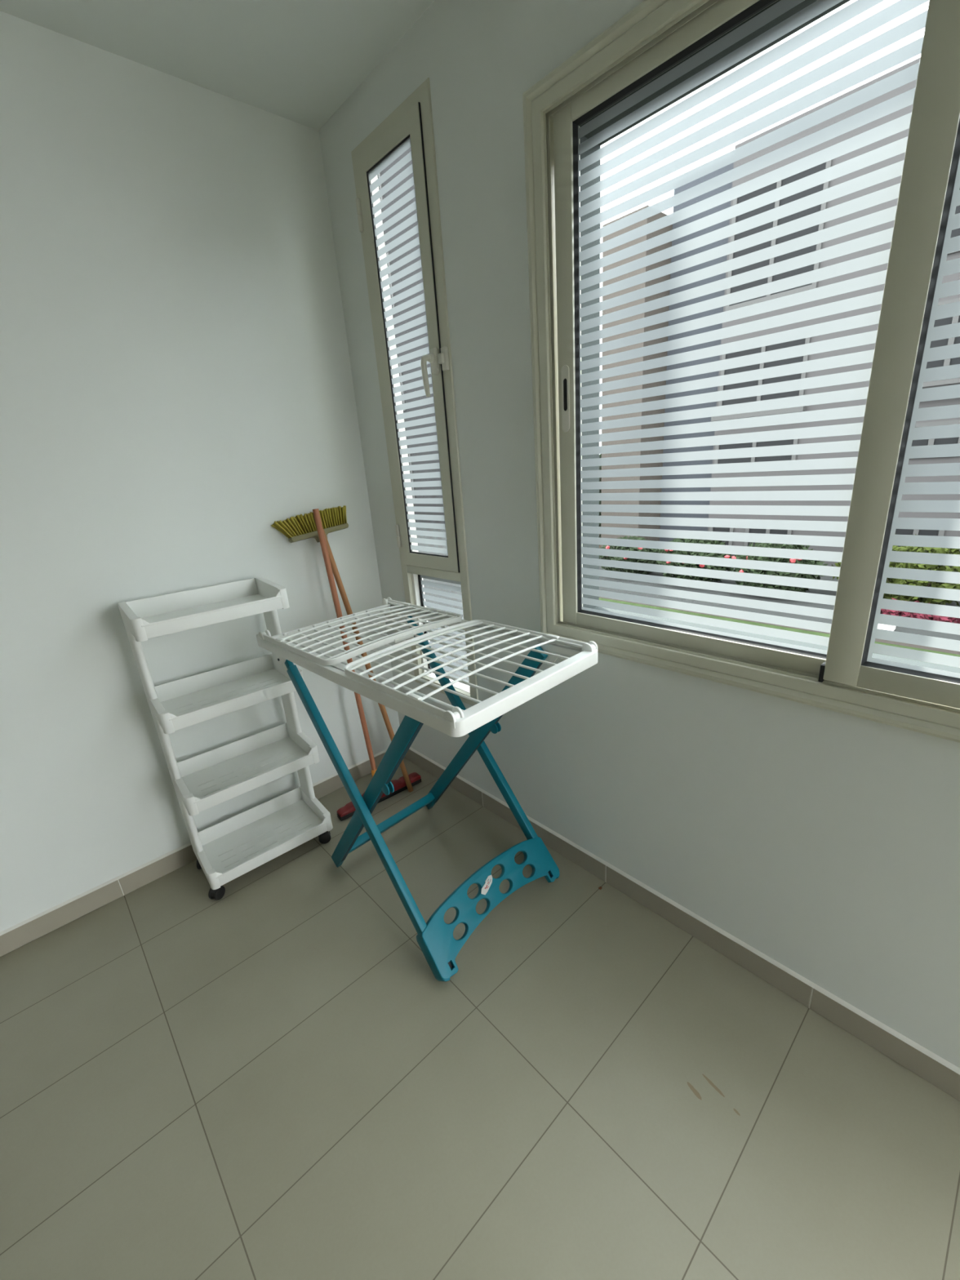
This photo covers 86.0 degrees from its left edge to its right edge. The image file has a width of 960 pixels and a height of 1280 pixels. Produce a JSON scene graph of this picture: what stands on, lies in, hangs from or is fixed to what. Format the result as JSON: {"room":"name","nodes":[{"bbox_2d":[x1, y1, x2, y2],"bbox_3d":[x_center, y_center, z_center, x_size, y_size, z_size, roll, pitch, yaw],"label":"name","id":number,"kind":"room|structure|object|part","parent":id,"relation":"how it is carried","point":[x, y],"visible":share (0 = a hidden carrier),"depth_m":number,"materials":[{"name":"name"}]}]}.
{"room":"laundry room","nodes":[
{"label":"laundry room","id":0,"kind":"room"},
{"bbox_2d":[0,10,399,932],"bbox_3d":[-1.385,-0.279,1.468,2.510,2.470,0.120,-20,24,-39],"label":"wall","id":1,"kind":"structure","parent":0,"point":[176,385],"depth_m":1.63,"materials":[{"name":"white paint"}]},
{"bbox_2d":[0,748,387,956],"bbox_3d":[-1.242,0.857,1.820,2.350,0.078,0.010,-20,24,-39],"label":"baseboard","id":2,"kind":"structure","parent":1,"relation":"attached to","point":[12,938],"depth_m":1.79,"materials":[{"name":"beige tile"}]},
{"bbox_2d":[0,0,435,130],"bbox_3d":[-0.048,-1.130,-0.352,2.648,0.120,4.150,-20,24,-39],"label":"ceiling","id":3,"kind":"structure","parent":0,"point":[299,61],"depth_m":1.38,"materials":[{"name":"white paint"}]},
{"bbox_2d":[0,757,959,1279],"bbox_3d":[0.135,1.315,0.482,2.648,0.120,4.150,-20,24,-39],"label":"floor","id":4,"kind":"structure","parent":0,"point":[273,1077],"depth_m":1.16,"materials":[{"name":"beige tile"}]},
{"bbox_2d":[117,576,333,900],"bbox_3d":[-0.853,0.334,1.809,0.456,1.017,0.263,-19,24,-37],"label":"storage rack","id":5,"kind":"object","parent":4,"relation":"on","point":[227,850],"visible":0.95,"depth_m":1.82,"materials":[{"name":"white plastic"}]},
{"bbox_3d":[-1.075,0.065,1.633,0.021,0.238,0.118,-19,24,-37],"label":"post","id":6,"kind":"part","parent":5,"relation":"part of","materials":[{"name":"white plastic"}]},
{"bbox_3d":[-1.054,0.343,1.728,0.021,0.239,0.118,-19,24,-37],"label":"post","id":7,"kind":"part","parent":5,"relation":"part of","materials":[{"name":"white plastic"}]},
{"bbox_3d":[-1.034,0.623,1.823,0.021,0.243,0.118,-19,24,-37],"label":"post","id":8,"kind":"part","parent":5,"relation":"part of","materials":[{"name":"white plastic"}]},
{"bbox_2d":[117,576,289,641],"bbox_3d":[-0.881,-0.112,1.661,0.442,0.076,0.263,-19,24,-37],"label":"tray","id":9,"kind":"object","parent":5,"relation":"on","point":[144,619],"depth_m":1.67,"materials":[{"name":"white plastic"}]},
{"bbox_2d":[143,653,304,733],"bbox_3d":[-0.861,0.166,1.756,0.442,0.076,0.263,-19,24,-37],"label":"tray","id":10,"kind":"object","parent":5,"relation":"on","point":[188,701],"depth_m":1.76,"materials":[{"name":"white plastic"}]},
{"bbox_2d":[167,722,319,815],"bbox_3d":[-0.840,0.444,1.851,0.442,0.076,0.263,-19,24,-37],"label":"tray","id":11,"kind":"object","parent":5,"relation":"on","point":[203,781],"depth_m":1.86,"materials":[{"name":"white plastic"}]},
{"bbox_2d":[189,786,333,889],"bbox_3d":[-0.819,0.726,1.947,0.442,0.076,0.263,-19,24,-37],"label":"tray","id":12,"kind":"object","parent":5,"relation":"on","point":[230,848],"depth_m":1.96,"materials":[{"name":"white plastic"}]},
{"bbox_3d":[-0.757,-0.045,1.884,0.021,0.238,0.118,-19,24,-37],"label":"post","id":13,"kind":"part","parent":5,"relation":"part of","materials":[{"name":"white plastic"}]},
{"bbox_3d":[-0.737,0.233,1.979,0.021,0.239,0.118,-19,24,-37],"label":"post","id":14,"kind":"part","parent":5,"relation":"part of","materials":[{"name":"white plastic"}]},
{"bbox_3d":[-0.716,0.514,2.075,0.021,0.243,0.118,-19,24,-37],"label":"post","id":15,"kind":"part","parent":5,"relation":"part of","materials":[{"name":"white plastic"}]},
{"bbox_2d":[271,505,413,791],"bbox_3d":[-0.535,0.099,2.095,0.303,1.231,0.284,-20,24,-39],"label":"broom","id":16,"kind":"object","parent":4,"relation":"on","point":[300,527],"visible":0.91,"depth_m":2.02,"materials":[{"name":"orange wood"}]},
{"bbox_3d":[-0.461,0.121,2.139,0.022,1.174,0.022,-10,15,24],"label":"handle","id":17,"kind":"part","parent":16,"relation":"part of","materials":[{"name":"beige wood"}]},
{"bbox_2d":[312,508,421,821],"bbox_3d":[-0.512,0.098,2.093,0.394,1.232,0.168,-18,23,-35],"label":"squeegee","id":18,"kind":"object","parent":4,"relation":"on","point":[348,811],"visible":0.68,"depth_m":2.13,"materials":[{"name":"red plastic"}]},
{"bbox_3d":[-0.530,0.070,2.083,0.022,1.176,0.022,5,20,43],"label":"handle","id":19,"kind":"part","parent":18,"relation":"part of","materials":[{"name":"brown wood"}]},
{"bbox_2d":[371,768,377,777],"bbox_3d":[-0.445,0.600,2.221,0.032,0.096,0.040,-18,23,-35],"label":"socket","id":20,"kind":"object","parent":18,"relation":"attached to","point":[373,770],"depth_m":2.20,"materials":[{"name":"orange plastic"}]},
{"bbox_3d":[-0.430,0.683,2.242,0.394,0.020,0.040,-18,23,-35],"label":"rubber blade","id":21,"kind":"part","parent":18,"relation":"part of","materials":[{"name":"red plastic"}]},
{"bbox_2d":[256,597,597,981],"bbox_3d":[-0.180,0.404,1.667,0.524,0.891,0.986,-21,25,-41],"label":"drying rack","id":22,"kind":"object","parent":4,"relation":"on","point":[435,939],"visible":1,"depth_m":1.49,"materials":[{"name":"white plastic"}]},
{"bbox_3d":[-0.456,-0.069,1.768,0.489,0.018,0.007,-21,25,-41],"label":"rod","id":23,"kind":"part","parent":22,"relation":"part of","materials":[{"name":"white plastic"}]},
{"bbox_3d":[-0.422,-0.060,1.735,0.489,0.018,0.007,-21,25,-41],"label":"rod","id":24,"kind":"part","parent":22,"relation":"part of","materials":[{"name":"white plastic"}]},
{"bbox_3d":[-0.388,-0.051,1.701,0.489,0.018,0.007,-21,25,-41],"label":"rod","id":25,"kind":"part","parent":22,"relation":"part of","materials":[{"name":"white plastic"}]},
{"bbox_3d":[-0.354,-0.042,1.668,0.489,0.018,0.007,-21,25,-41],"label":"rod","id":26,"kind":"part","parent":22,"relation":"part of","materials":[{"name":"white plastic"}]},
{"bbox_3d":[-0.320,-0.033,1.634,0.489,0.018,0.007,-21,25,-41],"label":"rod","id":27,"kind":"part","parent":22,"relation":"part of","materials":[{"name":"white plastic"}]},
{"bbox_3d":[-0.335,0.077,1.402,0.007,0.007,0.898,-21,25,-41],"label":"rod","id":28,"kind":"part","parent":22,"relation":"part of","materials":[{"name":"white plastic"}]},
{"bbox_3d":[-0.329,0.478,1.529,0.020,0.850,0.678,-21,25,-41],"label":"leg","id":29,"kind":"part","parent":22,"relation":"part of","materials":[{"name":"teal plastic"}]},
{"bbox_3d":[-0.285,-0.024,1.601,0.489,0.018,0.007,-21,25,-41],"label":"rod","id":30,"kind":"part","parent":22,"relation":"part of","materials":[{"name":"white plastic"}]},
{"bbox_3d":[-0.297,0.062,1.438,0.008,0.007,0.898,-21,25,-41],"label":"rod","id":31,"kind":"part","parent":22,"relation":"part of","materials":[{"name":"white metal"}]},
{"bbox_3d":[-0.251,-0.015,1.567,0.489,0.018,0.007,-21,25,-41],"label":"rod","id":32,"kind":"part","parent":22,"relation":"part of","materials":[{"name":"white plastic"}]},
{"bbox_3d":[-0.258,0.047,1.473,0.007,0.007,0.898,-21,25,-41],"label":"rod","id":33,"kind":"part","parent":22,"relation":"part of","materials":[{"name":"white plastic"}]},
{"bbox_3d":[-0.166,0.007,1.483,0.489,0.018,0.007,-21,25,-41],"label":"rod","id":34,"kind":"part","parent":22,"relation":"part of","materials":[{"name":"white plastic"}]},
{"bbox_3d":[-0.220,0.032,1.509,0.007,0.007,0.898,-21,25,-41],"label":"rod","id":35,"kind":"part","parent":22,"relation":"part of","materials":[{"name":"white plastic"}]},
{"bbox_3d":[-0.132,0.016,1.450,0.489,0.018,0.007,-21,25,-41],"label":"rod","id":36,"kind":"part","parent":22,"relation":"part of","materials":[{"name":"white plastic"}]},
{"bbox_3d":[-0.208,0.029,1.539,0.520,0.089,0.986,-21,25,-41],"label":"frame","id":37,"kind":"part","parent":22,"relation":"part of","materials":[{"name":"white plastic"}]},
{"bbox_3d":[-0.181,0.017,1.544,0.007,0.007,0.898,-21,25,-41],"label":"rod","id":38,"kind":"part","parent":22,"relation":"part of","materials":[{"name":"white plastic"}]},
{"bbox_3d":[-0.098,0.025,1.416,0.489,0.018,0.007,-21,25,-41],"label":"rod","id":39,"kind":"part","parent":22,"relation":"part of","materials":[{"name":"white plastic"}]},
{"bbox_3d":[-0.063,0.034,1.383,0.489,0.018,0.007,-21,25,-41],"label":"rod","id":40,"kind":"part","parent":22,"relation":"part of","materials":[{"name":"white plastic"}]},
{"bbox_3d":[-0.142,0.002,1.579,0.007,0.007,0.898,-21,25,-41],"label":"rod","id":41,"kind":"part","parent":22,"relation":"part of","materials":[{"name":"white plastic"}]},
{"bbox_3d":[-0.029,0.043,1.349,0.489,0.018,0.007,-21,25,-41],"label":"rod","id":42,"kind":"part","parent":22,"relation":"part of","materials":[{"name":"white plastic"}]},
{"bbox_3d":[-0.104,-0.013,1.615,0.008,0.007,0.898,-21,25,-41],"label":"rod","id":43,"kind":"part","parent":22,"relation":"part of","materials":[{"name":"white metal"}]},
{"bbox_3d":[0.005,0.051,1.316,0.489,0.018,0.007,-21,25,-41],"label":"rod","id":44,"kind":"part","parent":22,"relation":"part of","materials":[{"name":"white plastic"}]},
{"bbox_3d":[-0.065,-0.028,1.650,0.007,0.007,0.898,-21,25,-41],"label":"rod","id":45,"kind":"part","parent":22,"relation":"part of","materials":[{"name":"white plastic"}]},
{"bbox_3d":[-0.024,0.360,1.808,0.020,0.850,0.678,-21,25,-41],"label":"leg","id":46,"kind":"part","parent":22,"relation":"part of","materials":[{"name":"teal plastic"}]},
{"bbox_3d":[0.042,0.797,1.590,0.524,0.166,0.125,-21,25,-41],"label":"foot plate","id":47,"kind":"part","parent":22,"relation":"part of","materials":[{"name":"teal plastic"}]},
{"bbox_3d":[0.039,0.060,1.282,0.489,0.018,0.007,-21,25,-41],"label":"rod","id":48,"kind":"part","parent":22,"relation":"part of","materials":[{"name":"white plastic"}]},
{"bbox_2d":[318,0,959,1068],"bbox_3d":[0.934,-0.238,0.838,0.198,2.470,4.170,-20,24,-39],"label":"wall","id":49,"kind":"structure","parent":0,"point":[826,842],"depth_m":1.36,"materials":[{"name":"white paint"}]},
{"bbox_2d":[351,77,478,706],"bbox_3d":[-0.205,-0.666,1.841,0.158,1.883,0.414,-20,24,-39],"label":"window","id":50,"kind":"structure","parent":49,"relation":"in","point":[411,124],"depth_m":1.72,"materials":[{"name":"beige paint"}]},
{"bbox_3d":[-0.166,-0.834,1.627,0.037,0.121,0.020,-18,23,-36],"label":"lever","id":51,"kind":"part","parent":50,"relation":"part of","materials":[{"name":"white plastic"}]},
{"bbox_3d":[-0.148,-0.878,1.625,0.023,0.075,0.031,-20,24,-39],"label":"handle","id":52,"kind":"part","parent":50,"relation":"part of","materials":[{"name":"white plastic"}]},
{"bbox_3d":[-0.115,-0.876,1.606,0.024,0.065,0.028,-20,24,-39],"label":"keeper plate","id":53,"kind":"part","parent":50,"relation":"part of","materials":[{"name":"white plastic"}]},
{"bbox_2d":[404,746,959,1101],"bbox_3d":[0.949,0.921,1.152,0.010,0.078,3.950,-20,24,-39],"label":"baseboard","id":54,"kind":"structure","parent":49,"relation":"attached to","point":[935,1069],"depth_m":1.39,"materials":[{"name":"beige tile"}]},
{"bbox_2d":[522,0,959,742],"bbox_3d":[0.756,-0.514,0.916,0.223,1.348,1.586,-20,24,-39],"label":"window","id":55,"kind":"structure","parent":49,"relation":"in","point":[659,53],"depth_m":1.02,"materials":[{"name":"beige paint"}]},
{"bbox_3d":[0.225,-0.633,1.355,0.004,0.161,0.025,-20,24,-39],"label":"finger pull","id":56,"kind":"part","parent":55,"relation":"part of","materials":[{"name":"black plastic"}]},
{"bbox_3d":[0.479,-0.563,1.117,0.034,1.232,0.758,-20,24,-39],"label":"sliding sash","id":57,"kind":"part","parent":55,"relation":"part of","materials":[{"name":"beige paint"}]},
{"bbox_3d":[0.924,-0.422,0.601,0.026,1.212,0.753,-20,24,-39],"label":"sliding sash","id":58,"kind":"part","parent":55,"relation":"part of","materials":[{"name":"beige paint"}]},
{"label":"outside","id":59,"kind":"structure","parent":0,"visible":0},
{"bbox_2d":[422,577,462,601],"bbox_3d":[-6.145,-2.368,14.016,1.150,0.200,18.800,-20,24,-39],"label":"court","id":60,"kind":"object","parent":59,"point":[424,579],"depth_m":7.80,"materials":[{"name":"concrete"}]},
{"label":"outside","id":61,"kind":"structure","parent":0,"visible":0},
{"bbox_2d":[599,596,959,654],"bbox_3d":[0.140,-0.911,8.293,0.120,0.250,36.000,-20,24,-39],"label":"kerb","id":62,"kind":"object","parent":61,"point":[876,639],"depth_m":4.61,"materials":[{"name":"grey concrete"}]},
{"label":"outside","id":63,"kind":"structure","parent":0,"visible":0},
{"bbox_2d":[599,597,959,667],"bbox_3d":[6.038,1.087,1.224,1.150,0.200,17.200,-20,24,-39],"label":"lawn","id":64,"kind":"structure","parent":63,"point":[828,635],"depth_m":5.28,"materials":[{"name":"green plant"}]},
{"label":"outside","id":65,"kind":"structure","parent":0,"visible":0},
{"bbox_2d":[415,527,959,640],"bbox_3d":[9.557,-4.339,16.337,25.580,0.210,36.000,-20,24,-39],"label":"hedge","id":66,"kind":"object","parent":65,"point":[944,635],"depth_m":6.19,"materials":[{"name":"plant"}]},
{"bbox_2d":[377,146,444,524],"bbox_3d":[-3.756,-9.938,18.292,2.840,11.000,15.450,-20,24,-39],"label":"building","id":67,"kind":"structure","parent":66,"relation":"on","point":[409,149],"depth_m":14.48,"materials":[{"name":"grey"}]},
{"bbox_3d":[-2.883,-10.184,14.941,0.010,1.300,1.100,-20,24,-39],"label":"pane","id":68,"kind":"part","parent":67,"relation":"part of","materials":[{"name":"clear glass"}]},
{"bbox_2d":[599,453,601,548],"bbox_3d":[2.326,-2.708,9.887,1.066,1.916,1.054,-20,24,-39],"label":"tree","id":69,"kind":"object","parent":66,"relation":"on","point":[600,455],"visible":0.03,"depth_m":9.68,"materials":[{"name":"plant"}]},
{"bbox_2d":[599,535,662,574],"bbox_3d":[2.229,-1.228,7.626,0.816,0.646,1.033,-20,24,-39],"label":"flowering shrub","id":70,"kind":"object","parent":66,"relation":"on","point":[609,547],"visible":0.38,"depth_m":7.46,"materials":[{"name":"green plant"}]},
{"bbox_2d":[655,537,732,582],"bbox_3d":[2.855,-1.068,6.863,0.858,0.710,1.045,-20,24,-39],"label":"flowering shrub","id":71,"kind":"object","parent":66,"relation":"on","point":[677,540],"visible":0.35,"depth_m":6.68,"materials":[{"name":"green plant"}]},
{"bbox_2d":[724,542,827,592],"bbox_3d":[3.511,-0.860,6.107,0.837,0.718,1.042,-20,24,-39],"label":"flowering shrub","id":72,"kind":"object","parent":66,"relation":"on","point":[757,544],"visible":0.35,"depth_m":5.93,"materials":[{"name":"green plant"}]},
{"bbox_2d":[789,558,795,563],"bbox_3d":[3.459,-0.879,5.703,0.061,0.072,0.053,-2,19,6],"label":"flower","id":73,"kind":"object","parent":72,"relation":"on","point":[792,560],"depth_m":5.69,"materials":[{"name":"red plant"}]},
{"bbox_2d":[600,57,959,572],"bbox_3d":[8.256,-2.895,3.794,2.950,5.350,15.380,-20,24,-39],"label":"apartment building","id":74,"kind":"structure","parent":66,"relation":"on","point":[911,85],"depth_m":6.87,"materials":[{"name":"grey"}]},
{"bbox_3d":[3.743,-1.539,8.010,0.008,0.570,0.260,-20,24,-39],"label":"pane","id":75,"kind":"part","parent":74,"relation":"part of","materials":[{"name":"clear glass"}]},
{"bbox_3d":[3.903,-2.686,7.332,0.008,0.290,1.000,-20,24,-39],"label":"pane","id":76,"kind":"part","parent":74,"relation":"part of","materials":[{"name":"clear glass"}]},
{"bbox_3d":[3.833,-3.626,7.011,0.008,0.740,1.000,-20,24,-39],"label":"pane","id":77,"kind":"part","parent":74,"relation":"part of","materials":[{"name":"clear glass"}]},
{"bbox_3d":[4.190,-1.500,7.503,0.008,0.400,0.520,-20,24,-39],"label":"pane","id":78,"kind":"part","parent":74,"relation":"part of","materials":[{"name":"clear glass"}]},
{"bbox_3d":[3.724,-5.075,6.516,0.008,1.250,1.000,-20,24,-39],"label":"pane","id":79,"kind":"part","parent":74,"relation":"part of","materials":[{"name":"clear glass"}]},
{"bbox_3d":[5.317,-1.227,6.300,0.008,0.400,0.420,-20,24,-39],"label":"pane","id":80,"kind":"part","parent":74,"relation":"part of","materials":[{"name":"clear glass"}]},
{"bbox_3d":[5.219,-2.313,5.949,0.008,0.290,0.470,-20,24,-39],"label":"pane","id":81,"kind":"part","parent":74,"relation":"part of","materials":[{"name":"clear glass"}]},
{"bbox_3d":[5.149,-3.252,5.629,0.008,0.740,0.470,-20,24,-39],"label":"pane","id":82,"kind":"part","parent":74,"relation":"part of","materials":[{"name":"clear glass"}]},
{"bbox_3d":[5.041,-4.701,5.134,0.008,1.250,0.470,-20,24,-39],"label":"pane","id":83,"kind":"part","parent":74,"relation":"part of","materials":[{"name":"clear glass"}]},
{"bbox_2d":[877,623,895,631],"bbox_3d":[3.779,-0.149,4.796,0.170,0.130,0.130,-20,24,-39],"label":"block","id":84,"kind":"object","parent":66,"relation":"on","point":[891,628],"visible":0.23,"depth_m":4.74,"materials":[{"name":"white"}]},
{"bbox_2d":[831,533,959,606],"bbox_3d":[4.517,-0.717,5.417,0.867,0.784,1.443,-20,24,-39],"label":"leafy shrub","id":85,"kind":"object","parent":66,"relation":"on","point":[904,548],"visible":0.19,"depth_m":5.18,"materials":[{"name":"green plant"}]},
{"bbox_3d":[4.527,-0.558,5.405,0.129,0.445,0.627,-20,24,-39],"label":"stem","id":86,"kind":"part","parent":85,"relation":"part of","materials":[{"name":"green plant"}]},
{"bbox_2d":[880,597,959,623],"bbox_3d":[4.097,-0.260,4.991,0.421,0.252,1.189,-20,24,-39],"label":"leaf plant","id":87,"kind":"object","parent":66,"relation":"on","point":[912,615],"visible":0.15,"depth_m":4.81,"materials":[{"name":"pink plant"}]},
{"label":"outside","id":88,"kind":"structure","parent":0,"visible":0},
{"bbox_2d":[425,594,468,680],"bbox_3d":[-1.808,-0.174,6.638,2.900,0.200,36.000,-20,24,-39],"label":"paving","id":89,"kind":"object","parent":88,"point":[426,600],"visible":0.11,"depth_m":5.55,"materials":[{"name":"concrete"}]}
]}

